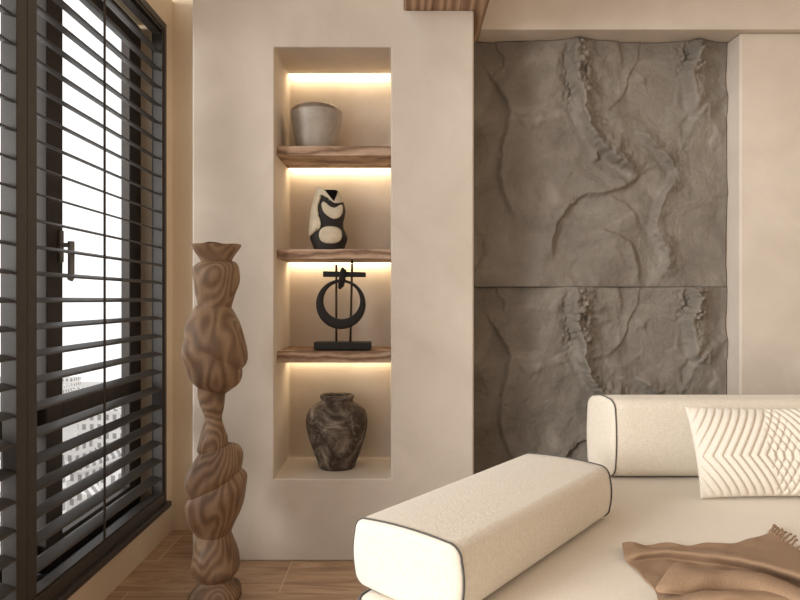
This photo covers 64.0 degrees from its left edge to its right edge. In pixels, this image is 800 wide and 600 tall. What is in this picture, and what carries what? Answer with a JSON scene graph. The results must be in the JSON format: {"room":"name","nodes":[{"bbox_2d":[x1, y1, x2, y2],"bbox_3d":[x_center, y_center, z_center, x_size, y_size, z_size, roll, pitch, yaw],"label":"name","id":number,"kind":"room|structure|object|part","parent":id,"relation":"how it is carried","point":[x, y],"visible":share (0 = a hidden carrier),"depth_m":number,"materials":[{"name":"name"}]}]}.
{"room":"living room","nodes":[
{"label":"living room","id":0,"kind":"room"},
{"bbox_2d":[67,0,172,599],"bbox_3d":[-1.235,-0.170,2.355,0.200,2.640,1.690,0,0,0],"label":"window frame","id":1,"kind":"structure","parent":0,"point":[114,572],"depth_m":3.10,"materials":[{"name":"beige paint"}]},
{"bbox_2d":[0,0,140,582],"bbox_3d":[-1.264,-0.170,2.336,0.133,2.284,1.508,0,0,0],"label":"window","id":2,"kind":"structure","parent":1,"relation":"in","point":[49,210],"depth_m":2.36,"materials":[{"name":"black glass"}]},
{"bbox_2d":[0,0,26,599],"bbox_3d":[-1.159,-0.186,1.778,0.053,2.221,0.333,0,0,0],"label":"shutter","id":3,"kind":"object","parent":2,"relation":"attached to","point":[13,387],"visible":1,"depth_m":1.89,"materials":[{"name":"paint"}]},
{"bbox_3d":[-1.305,-0.170,1.923,0.050,2.284,0.682,0,0,0],"label":"frame","id":4,"kind":"part","parent":2,"relation":"part of","materials":[{"name":"black metal"}]},
{"bbox_3d":[-1.246,-0.197,2.352,0.019,0.117,0.018,0,0,0],"label":"handle plate","id":5,"kind":"part","parent":2,"relation":"part of","materials":[{"name":"brown metal"}]},
{"bbox_3d":[-1.224,-0.142,2.351,0.053,0.148,0.025,0,0,0],"label":"handle","id":6,"kind":"part","parent":2,"relation":"part of","materials":[{"name":"brown metal"}]},
{"bbox_2d":[27,0,162,599],"bbox_3d":[-1.151,-0.186,2.506,0.069,2.221,1.117,0,0,0],"label":"shutter","id":7,"kind":"object","parent":2,"relation":"attached to","point":[35,537],"visible":0.86,"depth_m":2.40,"materials":[{"name":"paint"}]},
{"bbox_3d":[-1.155,0.921,2.526,0.045,0.006,1.053,0,0,0],"label":"rail","id":8,"kind":"part","parent":7,"relation":"part of","materials":[{"name":"paint"}]},
{"bbox_3d":[-1.121,-0.183,2.430,0.009,2.187,0.009,0,0,23],"label":"tilt rod","id":9,"kind":"part","parent":7,"relation":"part of","materials":[{"name":"paint"}]},
{"bbox_3d":[-1.155,-1.291,2.526,0.045,0.012,1.053,0,0,0],"label":"rail","id":10,"kind":"part","parent":7,"relation":"part of","materials":[{"name":"paint"}]},
{"bbox_2d":[32,0,166,599],"bbox_3d":[-1.159,-0.179,2.338,0.062,2.306,1.516,0,0,0],"label":"trim","id":11,"kind":"structure","parent":1,"relation":"attached to","point":[78,569],"depth_m":3.07,"materials":[{"name":"paint"}]},
{"bbox_2d":[37,501,171,599],"bbox_3d":[-1.222,0.987,2.315,0.227,0.026,1.590,0,0,0],"label":"trim","id":12,"kind":"structure","parent":1,"relation":"attached to","point":[97,566],"depth_m":2.45,"materials":[{"name":"paint"}]},
{"bbox_2d":[104,530,368,599],"bbox_3d":[0.782,1.210,0.150,4.235,0.120,6.300,0,0,0],"label":"floor","id":13,"kind":"structure","parent":0,"point":[164,574],"depth_m":2.64,"materials":[{"name":"brown wood"}]},
{"bbox_2d":[181,242,247,599],"bbox_3d":[-0.713,0.466,2.470,0.240,1.368,0.222,0,0,0],"label":"carved totem","id":14,"kind":"object","parent":13,"relation":"on","point":[214,352],"visible":1,"depth_m":2.40,"materials":[{"name":"brown wood"}]},
{"bbox_2d":[193,0,473,560],"bbox_3d":[-0.295,-0.250,3.008,1.241,2.800,0.384,0,0,0],"label":"wall pier","id":15,"kind":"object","parent":13,"relation":"on","point":[418,405],"visible":0.76,"depth_m":2.82,"materials":[{"name":"beige paint"}]},
{"bbox_2d":[277,146,390,170],"bbox_3d":[-0.297,-0.669,3.029,0.511,0.050,0.311,0,0,0],"label":"wooden shelf","id":16,"kind":"object","parent":15,"relation":"attached to","point":[291,156],"depth_m":2.94,"materials":[{"name":"brown wood"}]},
{"bbox_2d":[290,102,341,145],"bbox_3d":[-0.394,-0.801,3.020,0.243,0.214,0.243,0,0,0],"label":"pot","id":17,"kind":"object","parent":16,"relation":"on","point":[313,123],"visible":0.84,"depth_m":2.93,"materials":[{"name":"grey ceramic"}]},
{"bbox_3d":[-0.297,-0.646,3.161,0.503,0.005,0.044,0,0,0],"label":"led strip","id":18,"kind":"part","parent":16,"relation":"part of","materials":[{"name":"white plastic"}]},
{"bbox_2d":[277,346,390,362],"bbox_3d":[-0.297,0.256,3.029,0.511,0.052,0.311,0,0,0],"label":"wooden shelf","id":19,"kind":"object","parent":15,"relation":"attached to","point":[291,354],"visible":0.82,"depth_m":2.88,"materials":[{"name":"brown wood"}]},
{"bbox_2d":[314,260,371,349],"bbox_3d":[-0.263,0.020,2.946,0.260,0.414,0.109,0,0,0],"label":"ring sculpture","id":20,"kind":"object","parent":19,"relation":"on","point":[334,322],"visible":0.99,"depth_m":2.92,"materials":[{"name":"metal"}]},
{"bbox_3d":[-0.294,0.017,2.955,0.010,0.360,0.010,0,0,0],"label":"rod","id":21,"kind":"part","parent":20,"relation":"part of","materials":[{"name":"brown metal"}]},
{"bbox_3d":[-0.225,0.005,2.955,0.018,0.384,0.010,0,0,0],"label":"rod","id":22,"kind":"part","parent":20,"relation":"part of","materials":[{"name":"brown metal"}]},
{"bbox_2d":[277,249,390,263],"bbox_3d":[-0.297,-0.205,3.029,0.511,0.050,0.311,0,0,0],"label":"wooden shelf","id":23,"kind":"object","parent":15,"relation":"attached to","point":[287,255],"depth_m":2.88,"materials":[{"name":"brown wood"}]},
{"bbox_2d":[309,187,347,248],"bbox_3d":[-0.336,-0.375,2.994,0.185,0.291,0.146,0,0,0],"label":"vase","id":24,"kind":"object","parent":23,"relation":"on","point":[327,215],"visible":0.98,"depth_m":2.94,"materials":[{"name":"black ceramic"}]},
{"bbox_3d":[-0.297,-0.182,3.161,0.503,0.005,0.044,0,0,0],"label":"led strip","id":25,"kind":"part","parent":23,"relation":"part of","materials":[{"name":"white plastic"}]},
{"bbox_2d":[289,263,389,263],"bbox_3d":[-0.297,-0.181,3.161,0.499,0.002,0.042,0,0,0],"label":"diffuser","id":26,"kind":"object","parent":23,"relation":"attached to","point":[289,263],"depth_m":3.15,"materials":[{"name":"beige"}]},
{"bbox_2d":[306,392,366,470],"bbox_3d":[-0.298,0.616,3.020,0.289,0.342,0.283,0,0,0],"label":"clay jar","id":27,"kind":"object","parent":15,"relation":"on","point":[336,425],"visible":1,"depth_m":2.92,"materials":[{"name":"brown ceramic"}]},
{"bbox_2d":[288,73,390,76],"bbox_3d":[-0.297,-1.109,3.161,0.503,0.005,0.044,0,0,0],"label":"led strip","id":28,"kind":"object","parent":15,"relation":"attached to","point":[289,74],"visible":1,"depth_m":3.15,"materials":[{"name":"white plastic"}]},
{"bbox_2d":[357,476,799,599],"bbox_3d":[1.258,0.931,1.780,2.731,0.437,1.928,0,0,0],"label":"sofa","id":29,"kind":"object","parent":13,"relation":"on","point":[645,510],"visible":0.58,"depth_m":1.95,"materials":[{"name":"beige fabric"}]},
{"bbox_2d":[353,453,611,599],"bbox_3d":[0.284,0.622,1.838,0.335,0.181,0.889,0,0,39],"label":"sofa armrest","id":30,"kind":"object","parent":29,"relation":"on","point":[466,538],"visible":1,"depth_m":1.59,"materials":[{"name":"beige fabric"}]},
{"bbox_2d":[587,394,799,476],"bbox_3d":[1.670,0.549,2.612,1.768,0.327,0.187,0,0,0],"label":"sofa backrest","id":31,"kind":"object","parent":29,"relation":"on","point":[628,435],"visible":0.66,"depth_m":2.53,"materials":[{"name":"beige fabric"}]},
{"bbox_2d":[622,524,799,599],"bbox_3d":[0.866,0.681,1.687,0.525,0.062,0.754,0,0,16],"label":"throw blanket","id":32,"kind":"object","parent":29,"relation":"on","point":[764,567],"visible":1,"depth_m":1.63,"materials":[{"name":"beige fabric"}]},
{"bbox_2d":[685,407,799,497],"bbox_3d":[1.372,0.554,2.339,0.600,0.308,0.161,0,0,0],"label":"quilted pillow","id":33,"kind":"object","parent":29,"relation":"on","point":[739,452],"visible":1,"depth_m":2.30,"materials":[{"name":"white fabric"}]},
{"bbox_2d":[474,287,727,473],"bbox_3d":[0.978,0.544,3.138,1.301,1.216,0.123,0,0,0],"label":"stone panel","id":34,"kind":"object","parent":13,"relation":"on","point":[541,353],"visible":0.56,"depth_m":3.17,"materials":[{"name":"stone"}]},
{"bbox_2d":[474,36,727,286],"bbox_3d":[0.978,-0.672,3.138,1.301,1.216,0.123,0,0,0],"label":"stone panel","id":35,"kind":"object","parent":34,"relation":"on","point":[598,163],"visible":0.97,"depth_m":3.17,"materials":[{"name":"stone"}]},
{"bbox_2d":[172,0,727,529],"bbox_3d":[0.782,-1.200,3.250,4.235,4.700,0.100,0,0,0],"label":"wall","id":36,"kind":"structure","parent":0,"point":[182,9],"depth_m":3.20,"materials":[{"name":"beige paint"}]},
{"bbox_2d":[405,0,489,41],"bbox_3d":[0.203,-1.463,1.300,0.361,0.374,3.800,0,0,0],"label":"trim","id":37,"kind":"structure","parent":36,"relation":"attached to","point":[479,7],"depth_m":2.78,"materials":[{"name":"brown wood"}]},
{"bbox_2d":[477,0,799,42],"bbox_3d":[1.591,-1.466,3.117,2.417,0.368,0.166,0,0,0],"label":"ceiling","id":38,"kind":"structure","parent":36,"relation":"attached to","point":[625,21],"depth_m":3.03,"materials":[{"name":"beige paint"}]},
{"bbox_2d":[727,33,799,394],"bbox_3d":[2.215,-0.066,3.134,1.170,2.432,0.132,0,0,0],"label":"wall pillar","id":39,"kind":"structure","parent":0,"point":[763,69],"depth_m":3.07,"materials":[{"name":"beige paint"}]},
{"label":"outside","id":40,"kind":"structure","parent":0,"visible":0},
{"bbox_2d":[63,423,77,441],"bbox_3d":[-115.000,27.650,112.500,290.000,1.000,185.000,0,0,0],"label":"ground","id":41,"kind":"structure","parent":40,"point":[71,431],"depth_m":131.13,"materials":[{"name":"white"}]},
{"bbox_2d":[0,460,70,554],"bbox_3d":[-40.000,21.850,66.000,7.600,10.600,7.600,0,0,19],"label":"building","id":42,"kind":"structure","parent":41,"relation":"on","point":[68,477],"depth_m":67.86,"materials":[{"name":"concrete"}]},
{"bbox_2d":[63,384,73,393],"bbox_3d":[-88.000,22.850,150.000,16.600,8.600,12.600,0,0,0],"label":"building","id":43,"kind":"structure","parent":41,"relation":"on","point":[67,388],"depth_m":154.02,"materials":[{"name":"concrete"}]},
{"bbox_2d":[63,377,102,390],"bbox_3d":[-92.000,24.350,178.000,18.600,5.600,12.600,0,0,-1],"label":"building","id":44,"kind":"structure","parent":41,"relation":"on","point":[76,381],"depth_m":176.28,"materials":[{"name":"concrete"}]},
{"bbox_2d":[63,439,120,511],"bbox_3d":[-42.000,22.850,84.000,8.600,8.600,9.600,0,0,14],"label":"building","id":45,"kind":"structure","parent":41,"relation":"on","point":[73,454],"depth_m":82.04,"materials":[{"name":"grey concrete"}]},
{"bbox_2d":[71,469,120,506],"bbox_3d":[-33.000,23.350,74.000,6.600,7.600,6.600,0,0,9],"label":"building","id":46,"kind":"structure","parent":41,"relation":"on","point":[97,487],"depth_m":72.72,"materials":[{"name":"concrete"}]},
{"bbox_2d":[78,406,120,448],"bbox_3d":[-47.000,21.350,108.000,10.600,11.600,10.600,0,0,-3],"label":"building","id":47,"kind":"structure","parent":41,"relation":"on","point":[91,423],"depth_m":102.92,"materials":[{"name":"concrete"}]}
]}

